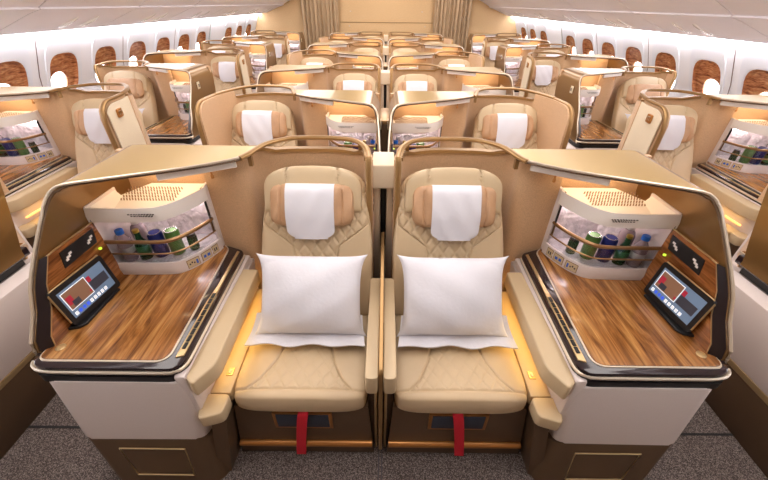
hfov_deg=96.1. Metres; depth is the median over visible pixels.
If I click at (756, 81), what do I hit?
window
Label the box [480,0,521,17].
bin
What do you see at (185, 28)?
window
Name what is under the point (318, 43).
hood
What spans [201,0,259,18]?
bin
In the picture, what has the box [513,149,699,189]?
hood
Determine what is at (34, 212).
light
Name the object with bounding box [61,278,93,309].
picture
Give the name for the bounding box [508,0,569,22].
bin
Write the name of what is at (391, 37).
hood
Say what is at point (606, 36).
window
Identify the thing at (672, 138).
cloth
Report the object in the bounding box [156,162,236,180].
reading lamp
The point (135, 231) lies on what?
bottle
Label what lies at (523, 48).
reading lamp
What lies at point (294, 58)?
console
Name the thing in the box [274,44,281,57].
cloth
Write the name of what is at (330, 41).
seat
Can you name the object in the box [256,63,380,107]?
console
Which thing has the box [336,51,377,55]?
hood
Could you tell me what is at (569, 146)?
fairing
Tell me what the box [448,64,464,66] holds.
cloth
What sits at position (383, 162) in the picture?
divider
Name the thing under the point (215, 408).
armrest
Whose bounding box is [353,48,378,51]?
seat
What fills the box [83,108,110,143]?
cloth
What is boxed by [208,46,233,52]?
seat
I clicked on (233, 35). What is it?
hood
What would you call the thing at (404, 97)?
hood
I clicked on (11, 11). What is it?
bin
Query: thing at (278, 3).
bin
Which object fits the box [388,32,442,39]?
console
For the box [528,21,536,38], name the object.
window
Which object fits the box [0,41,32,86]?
window
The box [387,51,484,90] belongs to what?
console
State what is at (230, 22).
window
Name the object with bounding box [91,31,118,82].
window
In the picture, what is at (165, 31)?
window
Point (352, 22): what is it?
trim
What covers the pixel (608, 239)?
can
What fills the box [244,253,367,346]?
pillow
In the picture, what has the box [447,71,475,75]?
reading lamp
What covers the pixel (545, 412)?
armrest
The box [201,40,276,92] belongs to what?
console
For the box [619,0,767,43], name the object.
bin
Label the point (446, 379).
seat cushion
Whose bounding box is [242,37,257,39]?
reading lamp
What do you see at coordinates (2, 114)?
vent grille
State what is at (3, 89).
hood
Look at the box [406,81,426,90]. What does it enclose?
cloth
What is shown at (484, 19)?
wall
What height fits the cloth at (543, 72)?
0.232 m
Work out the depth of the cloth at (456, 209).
1.50 m
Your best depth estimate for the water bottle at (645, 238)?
1.50 m
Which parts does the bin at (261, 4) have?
door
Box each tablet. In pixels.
[46,255,119,324]
[644,261,716,331]
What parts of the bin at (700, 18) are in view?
door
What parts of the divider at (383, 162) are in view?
blade, post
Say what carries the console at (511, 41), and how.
on the floor
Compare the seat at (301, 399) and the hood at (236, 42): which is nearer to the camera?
the seat at (301, 399)
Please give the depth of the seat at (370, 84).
3.54 m
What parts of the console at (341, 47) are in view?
panel, edge trim, grab rail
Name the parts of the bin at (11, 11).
door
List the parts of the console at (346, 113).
grab rail, edge trim, bottle rail, panel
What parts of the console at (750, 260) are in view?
panel, panel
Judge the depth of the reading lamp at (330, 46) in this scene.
5.43 m
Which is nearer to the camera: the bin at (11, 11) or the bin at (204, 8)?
the bin at (11, 11)
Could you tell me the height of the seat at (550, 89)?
1.102 m
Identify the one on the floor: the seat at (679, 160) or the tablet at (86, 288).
the seat at (679, 160)
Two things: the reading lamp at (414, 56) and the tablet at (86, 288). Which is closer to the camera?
the tablet at (86, 288)
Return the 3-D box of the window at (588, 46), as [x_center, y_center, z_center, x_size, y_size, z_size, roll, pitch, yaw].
[3.268,-3.071,5.508,0.280,0.545,0.470,1,34,0]
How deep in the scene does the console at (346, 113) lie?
2.52 m
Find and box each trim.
[28,425,732,435]
[34,21,245,86]
[352,22,403,22]
[378,339,383,479]
[526,21,736,93]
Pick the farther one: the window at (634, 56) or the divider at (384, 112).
the window at (634, 56)
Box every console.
[0,83,151,247]
[0,178,32,283]
[28,135,373,479]
[94,60,215,144]
[142,48,251,93]
[195,84,381,222]
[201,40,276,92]
[221,35,290,55]
[251,30,305,54]
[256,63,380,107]
[286,49,383,69]
[307,41,382,53]
[319,35,384,45]
[329,31,383,38]
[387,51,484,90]
[387,87,573,256]
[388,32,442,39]
[388,36,452,58]
[389,42,463,55]
[389,63,513,104]
[391,137,735,479]
[466,33,520,56]
[481,37,550,57]
[494,44,570,95]
[518,52,628,96]
[554,66,676,149]
[617,89,767,256]
[732,185,767,295]
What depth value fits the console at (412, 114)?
2.52 m
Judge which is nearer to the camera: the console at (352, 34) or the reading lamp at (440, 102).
the reading lamp at (440, 102)
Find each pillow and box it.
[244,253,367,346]
[396,255,517,349]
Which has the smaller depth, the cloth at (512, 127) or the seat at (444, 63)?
the cloth at (512, 127)
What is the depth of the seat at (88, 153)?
2.60 m
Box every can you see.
[147,228,164,239]
[163,226,179,238]
[585,231,601,243]
[600,234,618,245]
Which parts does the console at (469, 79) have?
grab rail, edge trim, panel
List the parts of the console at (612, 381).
grab rail, latch plate, panel, button plate, button plate, button plate, hatch frame, bottle rail, panel, edge trim, button panel, dock trim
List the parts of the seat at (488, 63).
backrest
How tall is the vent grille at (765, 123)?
0.020 m
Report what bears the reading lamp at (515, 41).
attached to the console at (511, 41)
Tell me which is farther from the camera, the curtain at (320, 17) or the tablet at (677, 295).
the curtain at (320, 17)
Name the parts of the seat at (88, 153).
backrest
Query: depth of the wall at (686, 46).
3.83 m
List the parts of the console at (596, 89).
panel, bottle rail, edge trim, grab rail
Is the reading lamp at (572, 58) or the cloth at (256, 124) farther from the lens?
the reading lamp at (572, 58)
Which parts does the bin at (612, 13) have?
door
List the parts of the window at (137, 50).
pane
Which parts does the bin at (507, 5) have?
door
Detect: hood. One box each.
[0,86,67,93]
[65,145,254,182]
[147,63,202,69]
[153,50,207,52]
[228,35,262,36]
[235,41,268,43]
[266,65,327,70]
[295,90,370,102]
[312,42,344,44]
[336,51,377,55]
[391,37,419,38]
[393,52,433,55]
[398,91,473,103]
[427,44,457,45]
[440,67,502,72]
[504,45,536,46]
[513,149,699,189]
[563,54,616,57]
[567,68,623,74]
[701,94,767,102]
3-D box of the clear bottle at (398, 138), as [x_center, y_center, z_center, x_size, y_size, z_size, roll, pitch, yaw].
[0.107,-0.702,2.611,0.066,0.157,0.066,1,34,0]
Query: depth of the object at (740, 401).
1.60 m
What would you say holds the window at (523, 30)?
in the wall at (686, 46)
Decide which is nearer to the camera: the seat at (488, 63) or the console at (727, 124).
the console at (727, 124)
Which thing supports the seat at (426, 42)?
on the floor
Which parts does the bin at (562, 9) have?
door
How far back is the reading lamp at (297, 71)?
3.40 m
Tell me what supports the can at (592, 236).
on the console at (612, 381)
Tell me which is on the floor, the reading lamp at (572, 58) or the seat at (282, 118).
the seat at (282, 118)
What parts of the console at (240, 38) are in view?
panel, grab rail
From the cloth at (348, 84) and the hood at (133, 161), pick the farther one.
the cloth at (348, 84)
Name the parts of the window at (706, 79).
pane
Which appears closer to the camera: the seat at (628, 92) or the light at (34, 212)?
the light at (34, 212)
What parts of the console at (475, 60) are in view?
panel, edge trim, grab rail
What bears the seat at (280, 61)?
on the floor
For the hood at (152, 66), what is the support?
attached to the console at (174, 84)
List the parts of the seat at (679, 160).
backrest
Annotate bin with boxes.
[0,0,45,29]
[0,0,145,35]
[100,0,200,26]
[162,0,235,21]
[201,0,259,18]
[232,0,277,15]
[253,0,288,13]
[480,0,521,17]
[491,0,541,19]
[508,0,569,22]
[531,0,609,26]
[565,0,673,33]
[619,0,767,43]
[717,0,767,36]
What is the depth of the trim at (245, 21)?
3.22 m
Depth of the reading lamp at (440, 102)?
2.38 m
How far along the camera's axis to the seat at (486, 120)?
2.53 m
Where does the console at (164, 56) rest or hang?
on the floor
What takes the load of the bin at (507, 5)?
attached to the wall at (686, 46)
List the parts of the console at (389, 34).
panel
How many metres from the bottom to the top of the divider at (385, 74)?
1.115 m
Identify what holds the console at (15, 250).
on the floor
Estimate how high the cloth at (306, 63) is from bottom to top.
0.232 m
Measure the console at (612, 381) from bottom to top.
1.175 m
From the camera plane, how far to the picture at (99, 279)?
1.38 m
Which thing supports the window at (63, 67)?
in the wall at (85, 39)
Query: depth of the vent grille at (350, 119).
2.55 m
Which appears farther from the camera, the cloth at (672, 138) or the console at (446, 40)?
the console at (446, 40)
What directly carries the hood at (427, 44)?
attached to the console at (430, 48)
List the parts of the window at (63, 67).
pane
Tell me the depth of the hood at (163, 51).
4.41 m
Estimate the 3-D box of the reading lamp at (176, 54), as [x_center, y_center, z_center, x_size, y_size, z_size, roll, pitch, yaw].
[-2.518,-2.384,4.426,0.297,0.034,0.038,-17,38,-24]
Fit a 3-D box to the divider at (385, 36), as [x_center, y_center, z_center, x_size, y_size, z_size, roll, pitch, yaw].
[0.038,-3.861,7.639,0.104,1.115,0.875,1,34,0]
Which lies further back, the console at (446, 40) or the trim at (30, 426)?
the console at (446, 40)
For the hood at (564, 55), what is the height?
0.016 m
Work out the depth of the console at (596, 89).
3.50 m
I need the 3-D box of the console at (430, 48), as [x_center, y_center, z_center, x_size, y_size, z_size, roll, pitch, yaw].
[0.652,-2.478,5.582,1.168,1.175,1.042,1,34,0]
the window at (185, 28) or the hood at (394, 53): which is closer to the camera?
the hood at (394, 53)
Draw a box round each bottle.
[114,228,131,261]
[130,223,147,239]
[131,228,145,239]
[366,136,374,144]
[396,136,402,144]
[618,234,633,245]
[633,234,650,267]
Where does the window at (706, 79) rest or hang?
in the wall at (686, 46)
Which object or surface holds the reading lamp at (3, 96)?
attached to the console at (41, 117)
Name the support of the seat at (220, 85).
on the floor
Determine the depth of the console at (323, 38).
6.57 m
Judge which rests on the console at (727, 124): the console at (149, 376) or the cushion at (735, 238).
the cushion at (735, 238)
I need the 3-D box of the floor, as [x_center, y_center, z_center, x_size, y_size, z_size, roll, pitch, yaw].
[0.003,-0.772,4.171,7.000,0.050,12.950,1,34,0]
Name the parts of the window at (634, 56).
pane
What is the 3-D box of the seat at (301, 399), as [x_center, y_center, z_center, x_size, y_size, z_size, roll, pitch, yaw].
[-0.330,0.306,1.578,0.622,1.102,0.820,1,34,0]
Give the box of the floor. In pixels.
[0,330,767,479]
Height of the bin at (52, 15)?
0.758 m
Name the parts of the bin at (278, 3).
door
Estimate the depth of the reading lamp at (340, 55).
4.40 m
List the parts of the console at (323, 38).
grab rail, panel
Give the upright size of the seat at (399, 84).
1.102 m
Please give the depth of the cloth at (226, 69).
4.52 m
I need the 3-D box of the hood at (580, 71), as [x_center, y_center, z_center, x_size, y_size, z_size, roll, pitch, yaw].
[2.165,-1.653,3.401,0.565,0.016,0.403,1,34,0]
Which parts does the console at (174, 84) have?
grab rail, edge trim, bottle rail, panel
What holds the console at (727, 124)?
on the floor
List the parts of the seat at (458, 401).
armrest post, armrest panel, armrest, backrest, kick rail, seat, stowage frame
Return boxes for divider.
[372,152,394,449]
[380,108,388,151]
[381,70,389,107]
[383,46,388,61]
[384,35,387,43]
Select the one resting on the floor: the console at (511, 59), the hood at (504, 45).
the console at (511, 59)
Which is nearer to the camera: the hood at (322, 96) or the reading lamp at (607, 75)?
the hood at (322, 96)
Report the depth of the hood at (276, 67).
3.42 m
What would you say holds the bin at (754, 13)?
attached to the wall at (686, 46)
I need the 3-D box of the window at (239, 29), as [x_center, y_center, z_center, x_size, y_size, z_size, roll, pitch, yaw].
[-3.194,-4.548,7.553,0.280,0.545,0.470,1,34,0]
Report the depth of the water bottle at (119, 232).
1.50 m
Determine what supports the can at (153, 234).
on the console at (149, 376)
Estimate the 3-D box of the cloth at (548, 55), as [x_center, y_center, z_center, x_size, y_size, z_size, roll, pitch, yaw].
[2.705,-2.865,5.571,0.216,0.232,0.154,1,34,0]
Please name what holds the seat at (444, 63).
on the floor
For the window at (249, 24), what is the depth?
8.07 m
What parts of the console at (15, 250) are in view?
panel, panel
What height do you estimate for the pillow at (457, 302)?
0.296 m
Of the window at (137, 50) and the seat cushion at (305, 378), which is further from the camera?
the window at (137, 50)
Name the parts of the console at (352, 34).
panel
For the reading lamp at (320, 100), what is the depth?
2.38 m
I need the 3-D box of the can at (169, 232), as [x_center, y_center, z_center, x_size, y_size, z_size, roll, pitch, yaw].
[-0.966,0.004,1.593,0.062,0.125,0.062,1,34,0]
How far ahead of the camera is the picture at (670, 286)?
1.36 m
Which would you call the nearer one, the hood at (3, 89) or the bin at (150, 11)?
the hood at (3, 89)
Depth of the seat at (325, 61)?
4.54 m
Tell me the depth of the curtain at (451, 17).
8.27 m
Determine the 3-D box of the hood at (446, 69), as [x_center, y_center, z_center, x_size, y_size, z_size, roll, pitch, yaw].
[0.861,-1.668,3.401,0.565,0.016,0.403,1,34,0]
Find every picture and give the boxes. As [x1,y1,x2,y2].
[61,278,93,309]
[89,270,108,289]
[655,271,683,300]
[675,295,697,316]
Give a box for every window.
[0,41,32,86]
[44,35,81,88]
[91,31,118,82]
[127,28,148,65]
[154,25,172,51]
[176,23,191,49]
[194,21,207,49]
[223,19,233,37]
[235,17,243,34]
[244,17,252,35]
[519,20,527,38]
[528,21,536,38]
[538,22,547,40]
[564,25,576,53]
[580,27,594,53]
[599,30,616,56]
[623,33,644,71]
[652,37,679,88]
[688,42,726,95]
[737,49,767,94]
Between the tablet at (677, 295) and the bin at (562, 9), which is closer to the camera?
the tablet at (677, 295)
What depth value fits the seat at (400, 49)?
5.54 m
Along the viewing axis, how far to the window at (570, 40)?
6.00 m
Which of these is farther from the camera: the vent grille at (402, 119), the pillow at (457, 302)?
the vent grille at (402, 119)
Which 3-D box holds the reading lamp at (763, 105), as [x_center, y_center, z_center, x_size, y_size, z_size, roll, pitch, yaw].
[2.543,-0.945,2.415,0.297,0.034,0.038,18,38,24]
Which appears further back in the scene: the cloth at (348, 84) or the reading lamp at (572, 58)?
the reading lamp at (572, 58)
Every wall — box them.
[0,15,257,89]
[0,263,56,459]
[255,0,516,46]
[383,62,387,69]
[514,18,767,96]
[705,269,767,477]
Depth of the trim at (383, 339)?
1.57 m
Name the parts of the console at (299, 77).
panel, edge trim, grab rail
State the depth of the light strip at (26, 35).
3.65 m
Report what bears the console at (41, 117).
on the floor
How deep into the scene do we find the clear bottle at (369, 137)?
2.57 m
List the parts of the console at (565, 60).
grab rail, panel, edge trim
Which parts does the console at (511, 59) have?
panel, edge trim, grab rail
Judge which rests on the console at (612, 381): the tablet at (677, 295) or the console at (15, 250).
the tablet at (677, 295)
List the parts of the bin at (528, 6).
door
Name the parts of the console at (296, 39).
panel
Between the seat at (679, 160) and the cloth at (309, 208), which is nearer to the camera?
the cloth at (309, 208)
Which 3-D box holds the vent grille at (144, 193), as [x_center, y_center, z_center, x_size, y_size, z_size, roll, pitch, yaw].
[-1.039,-0.209,1.545,0.248,0.020,0.100,1,34,0]
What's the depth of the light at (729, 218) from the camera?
2.42 m
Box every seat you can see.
[71,99,147,188]
[104,71,158,127]
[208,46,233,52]
[211,56,248,94]
[231,100,297,146]
[234,166,379,453]
[266,40,285,64]
[300,57,333,67]
[328,41,346,42]
[333,73,377,92]
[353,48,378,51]
[383,167,526,455]
[392,74,436,92]
[393,48,417,51]
[424,42,442,43]
[437,59,470,68]
[470,103,536,149]
[485,42,505,66]
[521,60,560,97]
[538,50,564,55]
[611,77,666,133]
[621,105,727,232]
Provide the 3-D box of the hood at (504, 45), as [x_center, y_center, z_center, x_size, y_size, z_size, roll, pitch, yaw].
[2.181,-3.035,5.412,0.565,0.016,0.403,1,34,0]
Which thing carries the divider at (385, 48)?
on the floor
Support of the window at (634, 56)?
in the wall at (686, 46)
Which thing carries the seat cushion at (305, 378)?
on the seat at (301, 399)
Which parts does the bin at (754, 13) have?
door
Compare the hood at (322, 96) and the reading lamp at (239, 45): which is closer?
the hood at (322, 96)
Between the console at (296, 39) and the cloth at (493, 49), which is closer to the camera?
the cloth at (493, 49)
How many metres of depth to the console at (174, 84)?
3.50 m
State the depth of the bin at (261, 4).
6.87 m
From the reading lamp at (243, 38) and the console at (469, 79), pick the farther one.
the reading lamp at (243, 38)
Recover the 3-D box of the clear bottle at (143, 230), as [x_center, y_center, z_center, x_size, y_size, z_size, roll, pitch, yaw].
[-1.131,-0.025,1.605,0.066,0.157,0.066,1,34,0]
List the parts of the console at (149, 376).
dock trim, button panel, edge trim, hatch frame, bottle rail, panel, button plate, button plate, button plate, panel, latch plate, grab rail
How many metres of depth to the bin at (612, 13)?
3.85 m
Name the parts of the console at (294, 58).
grab rail, edge trim, panel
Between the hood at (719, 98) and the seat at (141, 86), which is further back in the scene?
the seat at (141, 86)
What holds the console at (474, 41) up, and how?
on the floor
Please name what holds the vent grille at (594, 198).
attached to the console at (612, 381)
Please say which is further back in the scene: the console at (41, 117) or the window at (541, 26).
the window at (541, 26)
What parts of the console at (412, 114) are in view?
bottle rail, panel, edge trim, grab rail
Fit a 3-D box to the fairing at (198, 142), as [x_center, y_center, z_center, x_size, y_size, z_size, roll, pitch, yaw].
[-1.738,-0.853,3.686,0.097,0.600,0.740,1,34,0]
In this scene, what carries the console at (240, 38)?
on the floor
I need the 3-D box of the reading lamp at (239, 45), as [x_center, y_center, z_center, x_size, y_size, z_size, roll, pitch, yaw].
[-2.213,-3.071,5.432,0.297,0.034,0.038,18,38,24]
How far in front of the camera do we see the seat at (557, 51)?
5.55 m
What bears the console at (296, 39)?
on the floor
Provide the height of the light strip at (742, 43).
0.042 m
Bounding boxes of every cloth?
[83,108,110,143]
[218,62,235,81]
[242,110,272,144]
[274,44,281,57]
[284,183,334,238]
[306,63,322,64]
[343,80,363,89]
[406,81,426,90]
[431,185,481,240]
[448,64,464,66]
[489,46,497,59]
[496,113,526,147]
[535,65,552,85]
[546,54,559,56]
[657,115,685,149]
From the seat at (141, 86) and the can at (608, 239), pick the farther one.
the seat at (141, 86)
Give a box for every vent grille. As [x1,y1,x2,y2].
[0,112,23,116]
[120,186,182,200]
[342,116,374,122]
[394,117,427,122]
[584,191,645,205]
[745,121,767,125]
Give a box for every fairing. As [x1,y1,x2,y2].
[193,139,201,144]
[566,143,575,148]
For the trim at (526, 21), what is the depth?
3.28 m
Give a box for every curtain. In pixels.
[301,0,339,49]
[433,0,471,51]
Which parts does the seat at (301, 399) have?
stowage frame, seat, kick rail, backrest, armrest, armrest panel, armrest post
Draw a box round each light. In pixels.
[26,208,39,217]
[724,214,740,225]
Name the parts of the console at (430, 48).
grab rail, edge trim, panel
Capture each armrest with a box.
[198,394,231,426]
[529,398,562,430]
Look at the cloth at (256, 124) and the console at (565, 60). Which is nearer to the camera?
the cloth at (256, 124)
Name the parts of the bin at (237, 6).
door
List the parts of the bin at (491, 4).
door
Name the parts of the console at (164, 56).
edge trim, panel, grab rail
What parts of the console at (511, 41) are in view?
grab rail, panel, edge trim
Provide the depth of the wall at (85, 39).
3.84 m
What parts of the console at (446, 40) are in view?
panel, grab rail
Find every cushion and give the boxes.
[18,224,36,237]
[234,315,367,411]
[394,315,526,413]
[728,232,747,245]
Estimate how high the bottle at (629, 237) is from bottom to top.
0.150 m
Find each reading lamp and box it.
[0,93,49,101]
[148,67,168,72]
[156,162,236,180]
[175,53,200,55]
[236,44,249,46]
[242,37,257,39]
[294,69,323,73]
[299,97,333,105]
[329,45,346,47]
[339,54,357,57]
[413,55,432,58]
[425,46,441,48]
[436,99,469,106]
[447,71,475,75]
[514,40,529,42]
[522,47,535,49]
[530,165,610,185]
[571,57,596,60]
[602,73,621,77]
[720,101,767,109]
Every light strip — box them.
[0,14,260,39]
[511,17,767,48]
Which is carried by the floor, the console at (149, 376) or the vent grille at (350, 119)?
the console at (149, 376)
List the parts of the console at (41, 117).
panel, edge trim, bottle rail, button plate, panel, button plate, grab rail, number plate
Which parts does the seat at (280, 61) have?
backrest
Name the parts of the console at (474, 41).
panel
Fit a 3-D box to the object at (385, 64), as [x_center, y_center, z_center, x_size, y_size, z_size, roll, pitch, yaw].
[0.015,-1.855,4.780,0.064,1.045,0.350,1,34,0]
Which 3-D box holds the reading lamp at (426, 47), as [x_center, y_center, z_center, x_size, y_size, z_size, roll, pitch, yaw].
[0.787,-3.037,5.432,0.297,0.034,0.038,18,38,24]
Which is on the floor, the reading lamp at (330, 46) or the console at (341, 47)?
the console at (341, 47)
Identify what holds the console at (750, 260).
on the floor
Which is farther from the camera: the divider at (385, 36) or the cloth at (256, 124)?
the divider at (385, 36)
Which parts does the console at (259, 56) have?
grab rail, edge trim, bottle rail, panel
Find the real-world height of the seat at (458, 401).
1.102 m
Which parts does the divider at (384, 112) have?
panel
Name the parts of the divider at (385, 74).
post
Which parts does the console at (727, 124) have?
number plate, grab rail, panel, button plate, button plate, bottle rail, edge trim, panel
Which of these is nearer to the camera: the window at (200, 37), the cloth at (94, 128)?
the cloth at (94, 128)

